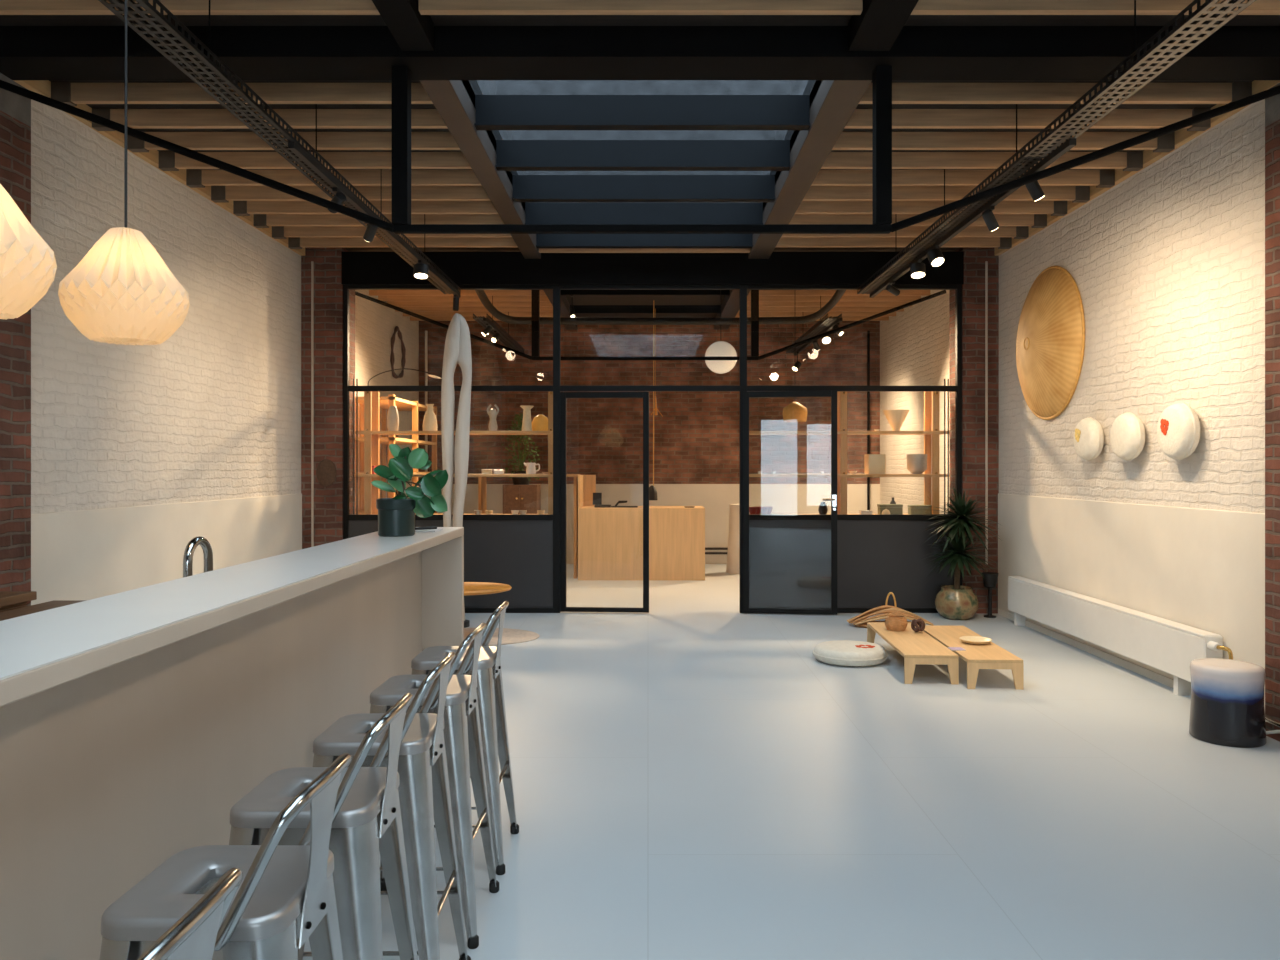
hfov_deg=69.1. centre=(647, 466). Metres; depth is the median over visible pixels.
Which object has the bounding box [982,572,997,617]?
stand
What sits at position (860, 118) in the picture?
joist
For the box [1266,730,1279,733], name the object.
cable
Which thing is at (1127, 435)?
cushion
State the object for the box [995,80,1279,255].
wall plate
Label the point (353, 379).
upright
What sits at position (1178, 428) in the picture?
cushion
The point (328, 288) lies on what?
wall
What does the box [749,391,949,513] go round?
display shelf
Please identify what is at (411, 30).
beam
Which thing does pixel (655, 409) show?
tassel
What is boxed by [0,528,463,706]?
countertop
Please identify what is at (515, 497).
cabinet
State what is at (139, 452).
wall
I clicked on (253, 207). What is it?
joist
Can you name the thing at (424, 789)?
bar stool
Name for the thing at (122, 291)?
pendant lamp
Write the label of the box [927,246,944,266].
track spotlight
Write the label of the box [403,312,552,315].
joist
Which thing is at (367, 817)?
bar stool
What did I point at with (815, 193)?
joist
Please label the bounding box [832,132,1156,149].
joist
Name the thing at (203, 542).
tap
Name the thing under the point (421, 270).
track spotlight
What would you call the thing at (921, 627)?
knot
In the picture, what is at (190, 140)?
joist
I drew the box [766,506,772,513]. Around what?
bowl
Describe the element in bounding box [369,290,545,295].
joist
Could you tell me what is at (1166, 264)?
wall
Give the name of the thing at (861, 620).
bundle
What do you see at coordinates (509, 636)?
floor mat
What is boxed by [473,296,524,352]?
cable tray
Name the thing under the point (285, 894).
bar stool
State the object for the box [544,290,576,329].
roof trimmer
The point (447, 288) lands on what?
track light
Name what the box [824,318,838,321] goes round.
tray
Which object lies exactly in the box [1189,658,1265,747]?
stool
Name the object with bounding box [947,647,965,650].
leaflet
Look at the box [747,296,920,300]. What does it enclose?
joist
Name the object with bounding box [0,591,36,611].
base cabinet
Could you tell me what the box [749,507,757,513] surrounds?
bowl
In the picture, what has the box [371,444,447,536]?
potted plant
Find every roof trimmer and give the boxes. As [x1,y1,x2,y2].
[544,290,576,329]
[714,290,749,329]
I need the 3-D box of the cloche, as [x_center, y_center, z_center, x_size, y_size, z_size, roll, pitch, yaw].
[2.518,0.475,9.840,0.090,0.070,0.090,0,0,0]
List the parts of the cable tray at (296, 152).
hanger rod, hanger rod, hanger rod, hanger rod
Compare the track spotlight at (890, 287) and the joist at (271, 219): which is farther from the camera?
the track spotlight at (890, 287)
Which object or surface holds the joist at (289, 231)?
attached to the ceiling
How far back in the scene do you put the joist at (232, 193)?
7.46 m
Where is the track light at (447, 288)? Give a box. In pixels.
[287,160,458,293]
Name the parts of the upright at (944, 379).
rod, rod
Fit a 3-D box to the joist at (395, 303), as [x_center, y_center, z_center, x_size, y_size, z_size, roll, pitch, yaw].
[-2.376,-2.204,12.450,2.228,0.107,0.045,0,0,0]
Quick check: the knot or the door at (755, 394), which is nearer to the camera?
the knot
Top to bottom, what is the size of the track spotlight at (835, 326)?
0.150 m
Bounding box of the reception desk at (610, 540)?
[578,475,704,579]
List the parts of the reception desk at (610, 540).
tall panel, panel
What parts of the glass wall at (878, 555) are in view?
post, rail, rail, rail, kick panel, rail, post, rail, rail, post, rail, rail, rail, kick panel, rail, post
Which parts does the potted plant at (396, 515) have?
pot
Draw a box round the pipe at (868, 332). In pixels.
[867,331,869,509]
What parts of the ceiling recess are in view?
panel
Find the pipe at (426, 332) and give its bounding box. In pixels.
[425,331,427,496]
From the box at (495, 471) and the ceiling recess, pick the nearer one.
the box at (495, 471)
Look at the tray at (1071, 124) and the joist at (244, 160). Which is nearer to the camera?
the tray at (1071, 124)
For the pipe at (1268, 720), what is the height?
0.053 m
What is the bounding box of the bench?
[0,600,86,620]
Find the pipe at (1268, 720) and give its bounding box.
[1265,717,1279,727]
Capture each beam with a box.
[0,26,1279,233]
[355,290,945,359]
[372,0,433,50]
[848,0,918,50]
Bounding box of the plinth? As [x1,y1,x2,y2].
[726,504,738,573]
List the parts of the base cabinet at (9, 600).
drawer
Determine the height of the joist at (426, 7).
0.107 m
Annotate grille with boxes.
[1008,576,1221,637]
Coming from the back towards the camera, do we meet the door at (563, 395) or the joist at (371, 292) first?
the joist at (371, 292)
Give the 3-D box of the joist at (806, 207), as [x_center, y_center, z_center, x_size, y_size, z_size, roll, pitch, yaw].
[2.384,-2.204,7.885,2.292,0.107,0.045,0,0,0]
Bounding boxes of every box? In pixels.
[481,469,492,473]
[493,470,504,473]
[859,510,872,513]
[877,504,902,513]
[908,505,931,513]
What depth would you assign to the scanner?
12.50 m
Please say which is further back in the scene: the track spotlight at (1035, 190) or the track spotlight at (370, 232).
the track spotlight at (370, 232)
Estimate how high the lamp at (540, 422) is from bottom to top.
0.185 m
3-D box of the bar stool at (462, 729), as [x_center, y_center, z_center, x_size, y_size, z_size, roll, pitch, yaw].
[-0.742,1.015,3.100,0.430,0.969,0.415,0,0,0]
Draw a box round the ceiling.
[0,15,1279,317]
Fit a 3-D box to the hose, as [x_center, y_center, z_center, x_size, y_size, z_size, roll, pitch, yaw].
[0.140,-1.927,10.644,4.131,0.355,1.801,0,0,0]
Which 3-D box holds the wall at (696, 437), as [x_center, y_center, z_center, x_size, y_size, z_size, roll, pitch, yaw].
[0.020,-0.379,14.490,7.140,3.757,0.220,0,0,0]
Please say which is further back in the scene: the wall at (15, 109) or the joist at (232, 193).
the joist at (232, 193)
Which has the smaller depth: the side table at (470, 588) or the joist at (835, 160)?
the joist at (835, 160)
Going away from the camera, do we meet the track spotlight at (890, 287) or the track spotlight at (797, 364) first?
the track spotlight at (890, 287)
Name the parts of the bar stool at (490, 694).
leg, seat, leg, frame, plate, leg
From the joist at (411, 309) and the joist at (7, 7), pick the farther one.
the joist at (411, 309)
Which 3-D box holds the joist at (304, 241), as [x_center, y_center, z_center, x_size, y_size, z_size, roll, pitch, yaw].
[-2.376,-2.204,9.085,2.228,0.107,0.045,0,0,0]
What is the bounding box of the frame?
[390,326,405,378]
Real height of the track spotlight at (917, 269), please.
0.139 m
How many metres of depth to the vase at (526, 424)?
9.88 m
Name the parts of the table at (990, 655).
frame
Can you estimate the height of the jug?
0.124 m
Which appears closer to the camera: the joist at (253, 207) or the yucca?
the joist at (253, 207)
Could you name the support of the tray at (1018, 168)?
on the cable tray at (1070, 125)
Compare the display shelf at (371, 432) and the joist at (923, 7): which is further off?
the display shelf at (371, 432)
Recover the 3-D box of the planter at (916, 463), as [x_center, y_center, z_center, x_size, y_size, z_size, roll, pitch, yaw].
[2.869,-0.030,9.920,0.224,0.210,0.213,0,0,0]
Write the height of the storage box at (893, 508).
0.110 m
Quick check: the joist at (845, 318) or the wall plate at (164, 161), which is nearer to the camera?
the wall plate at (164, 161)
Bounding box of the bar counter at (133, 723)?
[0,527,463,959]
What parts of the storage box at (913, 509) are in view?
lid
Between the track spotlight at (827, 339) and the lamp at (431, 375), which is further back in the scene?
the track spotlight at (827, 339)
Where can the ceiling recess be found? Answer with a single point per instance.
(579, 309)
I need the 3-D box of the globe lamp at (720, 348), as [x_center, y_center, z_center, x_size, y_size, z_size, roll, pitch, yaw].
[0.905,-1.730,11.550,0.400,1.140,0.400,0,0,0]
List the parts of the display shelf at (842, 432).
post, post, post, post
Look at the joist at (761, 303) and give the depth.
12.43 m
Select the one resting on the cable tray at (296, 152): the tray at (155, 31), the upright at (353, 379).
the tray at (155, 31)
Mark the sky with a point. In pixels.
(488, 87)
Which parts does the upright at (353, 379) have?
rod, rod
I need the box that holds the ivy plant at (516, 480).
[501,413,539,484]
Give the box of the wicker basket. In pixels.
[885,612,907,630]
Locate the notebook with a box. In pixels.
[415,526,442,531]
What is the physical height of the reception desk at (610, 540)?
1.390 m
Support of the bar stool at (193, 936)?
on the floor
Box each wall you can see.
[0,73,30,605]
[31,100,418,604]
[301,247,354,548]
[341,252,963,612]
[418,321,879,563]
[880,99,1264,708]
[949,247,998,613]
[1265,83,1279,741]
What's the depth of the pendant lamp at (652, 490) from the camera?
12.60 m
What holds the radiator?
attached to the wall at (1166, 264)
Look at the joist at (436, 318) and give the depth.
13.63 m
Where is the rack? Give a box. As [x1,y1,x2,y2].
[355,394,436,513]
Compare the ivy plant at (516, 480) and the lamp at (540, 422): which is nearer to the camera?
the lamp at (540, 422)
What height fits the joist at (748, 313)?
0.107 m
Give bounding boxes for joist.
[0,0,379,14]
[71,83,432,103]
[110,109,447,128]
[144,132,459,149]
[175,152,471,168]
[202,170,481,185]
[225,186,489,200]
[247,201,497,213]
[266,214,503,225]
[284,226,511,236]
[300,237,517,246]
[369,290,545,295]
[378,296,548,300]
[387,301,552,306]
[395,307,552,311]
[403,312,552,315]
[410,316,552,320]
[419,0,862,14]
[539,248,749,252]
[735,316,888,320]
[736,312,895,315]
[738,307,903,311]
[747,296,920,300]
[747,301,911,306]
[748,290,929,295]
[776,237,999,246]
[782,226,1015,236]
[789,214,1033,225]
[795,201,1053,213]
[802,186,1075,200]
[811,170,1099,185]
[821,152,1126,168]
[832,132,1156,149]
[844,109,1191,128]
[859,83,1231,103]
[911,0,1279,14]
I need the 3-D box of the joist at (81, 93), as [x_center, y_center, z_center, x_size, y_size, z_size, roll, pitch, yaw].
[-2.376,-2.204,5.485,2.228,0.107,0.045,0,0,0]
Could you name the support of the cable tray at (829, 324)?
hanging from the ceiling
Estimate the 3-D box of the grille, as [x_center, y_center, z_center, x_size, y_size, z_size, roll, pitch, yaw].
[3.500,1.051,7.330,0.110,0.018,3.140,0,0,0]
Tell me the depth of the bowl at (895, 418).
9.85 m
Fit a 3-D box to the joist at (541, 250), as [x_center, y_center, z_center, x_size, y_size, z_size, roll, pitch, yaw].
[-0.035,-2.204,9.310,2.110,0.107,0.060,0,0,0]
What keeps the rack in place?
on the floor
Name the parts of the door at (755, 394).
handle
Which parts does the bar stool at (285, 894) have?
leg, seat, leg, frame, plate, leg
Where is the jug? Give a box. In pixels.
[523,462,539,473]
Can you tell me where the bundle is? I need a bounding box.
[847,592,932,627]
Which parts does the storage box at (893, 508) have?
lid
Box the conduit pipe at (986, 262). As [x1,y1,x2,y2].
[985,261,987,564]
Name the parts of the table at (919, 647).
frame, frame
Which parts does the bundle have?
hoop handle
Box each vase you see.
[387,406,398,430]
[423,404,436,430]
[487,404,498,430]
[520,405,533,430]
[818,502,827,513]
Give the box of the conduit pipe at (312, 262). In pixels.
[311,261,313,546]
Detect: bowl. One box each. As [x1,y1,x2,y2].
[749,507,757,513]
[759,507,768,513]
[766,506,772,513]
[882,409,908,430]
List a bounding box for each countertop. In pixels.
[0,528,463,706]
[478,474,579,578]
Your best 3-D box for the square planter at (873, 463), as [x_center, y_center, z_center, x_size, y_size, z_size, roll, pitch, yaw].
[2.421,-0.030,9.920,0.190,0.210,0.190,0,0,0]
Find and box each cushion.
[813,640,887,666]
[1074,417,1103,460]
[1110,412,1144,460]
[1157,402,1199,459]
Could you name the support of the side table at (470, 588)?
on the floor mat
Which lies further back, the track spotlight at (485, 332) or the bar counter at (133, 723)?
the track spotlight at (485, 332)
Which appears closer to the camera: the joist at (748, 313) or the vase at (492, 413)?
the vase at (492, 413)
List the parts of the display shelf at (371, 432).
post, post, post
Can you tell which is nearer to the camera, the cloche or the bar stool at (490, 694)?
the bar stool at (490, 694)
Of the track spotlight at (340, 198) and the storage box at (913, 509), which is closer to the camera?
the track spotlight at (340, 198)
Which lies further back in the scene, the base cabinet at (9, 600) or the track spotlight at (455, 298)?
the track spotlight at (455, 298)
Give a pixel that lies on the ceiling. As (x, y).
(5, 20)
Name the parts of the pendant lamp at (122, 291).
lamp shade, cord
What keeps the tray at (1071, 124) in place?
on the cable tray at (1070, 125)
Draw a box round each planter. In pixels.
[864,454,885,473]
[907,454,926,473]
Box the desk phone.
[593,493,610,507]
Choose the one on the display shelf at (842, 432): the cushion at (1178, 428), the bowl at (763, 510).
the bowl at (763, 510)
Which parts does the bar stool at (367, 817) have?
leg, seat, leg, frame, plate, leg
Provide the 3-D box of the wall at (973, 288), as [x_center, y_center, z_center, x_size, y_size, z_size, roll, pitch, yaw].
[3.408,-0.379,9.735,0.365,3.757,0.430,0,0,0]
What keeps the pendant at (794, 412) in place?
hanging from the ceiling
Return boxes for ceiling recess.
[561,290,729,313]
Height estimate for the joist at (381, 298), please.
0.107 m
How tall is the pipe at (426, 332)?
3.600 m
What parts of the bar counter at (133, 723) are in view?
panel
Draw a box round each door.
[560,392,648,612]
[743,391,836,614]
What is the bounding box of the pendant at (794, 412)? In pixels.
[783,402,806,421]
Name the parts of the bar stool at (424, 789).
leg, seat, leg, frame, plate, leg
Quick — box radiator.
[1008,576,1232,695]
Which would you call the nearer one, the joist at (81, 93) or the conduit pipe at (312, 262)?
the joist at (81, 93)
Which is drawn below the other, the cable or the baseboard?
the cable
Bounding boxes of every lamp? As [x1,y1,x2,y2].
[0,184,56,319]
[58,0,189,344]
[368,368,441,385]
[532,414,547,430]
[649,300,657,499]
[705,290,736,373]
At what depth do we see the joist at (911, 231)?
8.66 m
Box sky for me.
[477,80,807,202]
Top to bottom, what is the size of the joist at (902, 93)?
0.107 m
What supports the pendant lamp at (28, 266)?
hanging from the ceiling
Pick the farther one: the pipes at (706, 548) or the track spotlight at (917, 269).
the pipes at (706, 548)
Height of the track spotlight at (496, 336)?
0.145 m
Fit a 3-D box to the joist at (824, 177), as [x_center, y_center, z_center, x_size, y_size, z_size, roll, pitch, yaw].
[2.384,-2.204,7.085,2.292,0.107,0.045,0,0,0]
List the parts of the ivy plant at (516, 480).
planter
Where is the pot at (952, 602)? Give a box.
[935,585,978,619]
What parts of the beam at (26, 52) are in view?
tie rod, tie rod, tie rod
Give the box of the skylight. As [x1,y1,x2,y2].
[420,80,871,258]
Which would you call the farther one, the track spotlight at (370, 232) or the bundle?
the bundle
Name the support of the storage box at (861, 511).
on the display shelf at (842, 432)
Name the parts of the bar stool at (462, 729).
leg, leg, seat, leg, frame, plate, leg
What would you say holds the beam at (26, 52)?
attached to the ceiling
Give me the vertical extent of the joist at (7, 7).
0.107 m
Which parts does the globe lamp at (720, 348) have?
cord, globe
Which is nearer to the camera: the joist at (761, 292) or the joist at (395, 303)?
the joist at (761, 292)
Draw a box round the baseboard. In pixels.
[998,609,1172,687]
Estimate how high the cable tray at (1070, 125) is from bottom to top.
0.543 m
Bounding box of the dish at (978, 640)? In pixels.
[959,636,991,644]
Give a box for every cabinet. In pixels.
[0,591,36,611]
[503,484,540,513]
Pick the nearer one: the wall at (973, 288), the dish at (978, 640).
the dish at (978, 640)
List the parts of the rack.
post, post, post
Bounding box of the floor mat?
[464,628,538,645]
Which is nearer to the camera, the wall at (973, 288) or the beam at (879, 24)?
the beam at (879, 24)
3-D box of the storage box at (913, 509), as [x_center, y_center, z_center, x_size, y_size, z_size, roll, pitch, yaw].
[2.936,0.460,10.000,0.256,0.100,0.126,0,0,0]
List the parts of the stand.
pot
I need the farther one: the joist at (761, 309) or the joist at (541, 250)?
the joist at (761, 309)
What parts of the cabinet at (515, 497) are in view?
door, door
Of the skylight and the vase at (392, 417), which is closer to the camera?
the skylight
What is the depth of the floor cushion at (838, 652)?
7.02 m
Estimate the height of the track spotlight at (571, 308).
0.279 m
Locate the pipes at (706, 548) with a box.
[705,547,727,553]
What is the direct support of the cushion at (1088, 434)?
attached to the wall at (1166, 264)
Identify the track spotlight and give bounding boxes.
[327,187,346,212]
[363,224,377,241]
[413,260,428,278]
[453,295,458,310]
[482,323,492,335]
[491,331,499,341]
[569,294,574,316]
[792,352,801,370]
[812,339,819,350]
[821,331,830,343]
[832,323,842,335]
[886,281,899,295]
[910,259,925,277]
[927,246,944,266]
[981,206,998,230]
[1025,172,1044,200]
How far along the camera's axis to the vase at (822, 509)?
9.88 m
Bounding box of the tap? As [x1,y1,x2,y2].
[183,536,212,577]
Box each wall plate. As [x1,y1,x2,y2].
[13,80,304,255]
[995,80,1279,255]
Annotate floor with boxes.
[303,564,1279,959]
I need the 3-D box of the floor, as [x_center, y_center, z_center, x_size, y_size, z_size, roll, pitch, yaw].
[0.020,1.560,5.200,7.540,0.120,18.800,0,0,0]
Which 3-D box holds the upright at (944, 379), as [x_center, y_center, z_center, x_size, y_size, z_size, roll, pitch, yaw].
[3.110,0.290,9.690,0.052,2.420,0.016,0,0,0]
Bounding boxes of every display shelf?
[355,391,552,513]
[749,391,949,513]
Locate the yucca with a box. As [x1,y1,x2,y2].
[922,487,1000,619]
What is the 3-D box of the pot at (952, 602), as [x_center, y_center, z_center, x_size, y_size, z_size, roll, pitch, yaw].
[3.060,1.345,9.220,0.416,0.310,0.416,0,0,0]
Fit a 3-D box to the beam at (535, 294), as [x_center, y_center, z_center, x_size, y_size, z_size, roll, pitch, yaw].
[0.020,-1.792,10.750,7.140,1.115,0.290,0,0,0]
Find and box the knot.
[911,619,924,631]
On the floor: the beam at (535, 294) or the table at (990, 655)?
the table at (990, 655)
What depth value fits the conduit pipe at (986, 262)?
9.49 m
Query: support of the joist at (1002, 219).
attached to the ceiling
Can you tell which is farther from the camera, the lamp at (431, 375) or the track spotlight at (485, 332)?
the track spotlight at (485, 332)
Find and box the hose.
[475,290,845,324]
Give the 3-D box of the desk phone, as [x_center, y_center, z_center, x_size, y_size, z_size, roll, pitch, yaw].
[-0.625,0.448,12.570,0.250,0.195,0.180,0,0,0]
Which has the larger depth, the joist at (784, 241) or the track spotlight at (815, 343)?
the track spotlight at (815, 343)
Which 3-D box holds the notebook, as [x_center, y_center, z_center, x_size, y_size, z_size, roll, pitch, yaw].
[-1.057,0.290,4.360,0.154,0.019,0.160,0,0,0]
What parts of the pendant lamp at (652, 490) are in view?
lamp shade, cord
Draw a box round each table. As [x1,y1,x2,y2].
[464,582,511,595]
[867,622,958,683]
[918,625,1023,689]
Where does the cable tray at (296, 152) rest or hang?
hanging from the ceiling
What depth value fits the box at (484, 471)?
9.86 m
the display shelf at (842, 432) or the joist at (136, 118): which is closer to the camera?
the joist at (136, 118)
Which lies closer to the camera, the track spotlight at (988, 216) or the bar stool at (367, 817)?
the bar stool at (367, 817)
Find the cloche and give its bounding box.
[882,509,889,513]
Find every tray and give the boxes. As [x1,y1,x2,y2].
[98,0,460,297]
[99,0,306,159]
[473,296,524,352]
[786,296,842,355]
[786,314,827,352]
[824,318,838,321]
[857,0,1255,297]
[858,157,1044,293]
[1024,0,1254,156]
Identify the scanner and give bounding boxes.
[611,501,637,507]
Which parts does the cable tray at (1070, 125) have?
hanger rod, hanger rod, hanger rod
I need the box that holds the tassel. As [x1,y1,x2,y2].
[651,309,662,416]
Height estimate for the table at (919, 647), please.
0.200 m
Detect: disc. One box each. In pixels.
[1016,266,1084,419]
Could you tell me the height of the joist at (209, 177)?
0.107 m
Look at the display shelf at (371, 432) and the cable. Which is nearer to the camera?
the cable
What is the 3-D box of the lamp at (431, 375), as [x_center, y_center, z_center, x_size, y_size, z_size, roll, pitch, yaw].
[-2.603,-0.941,9.911,0.802,0.221,0.169,0,0,-11]
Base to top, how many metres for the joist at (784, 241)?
0.107 m
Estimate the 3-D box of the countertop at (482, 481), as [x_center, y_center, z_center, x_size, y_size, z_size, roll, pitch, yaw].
[-1.620,0.800,12.700,1.360,1.400,0.500,0,0,0]
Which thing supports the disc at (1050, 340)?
attached to the wall at (1166, 264)
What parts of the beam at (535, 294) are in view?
tie rod, tie rod, tie rod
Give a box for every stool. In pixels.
[99,753,351,959]
[137,868,242,959]
[229,693,417,959]
[298,652,470,959]
[370,623,498,948]
[411,601,518,874]
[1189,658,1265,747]
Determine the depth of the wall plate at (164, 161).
6.65 m
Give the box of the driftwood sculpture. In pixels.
[441,313,471,627]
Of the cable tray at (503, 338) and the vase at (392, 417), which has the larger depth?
the cable tray at (503, 338)
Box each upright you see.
[353,379,357,513]
[944,379,948,513]
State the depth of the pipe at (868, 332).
14.33 m

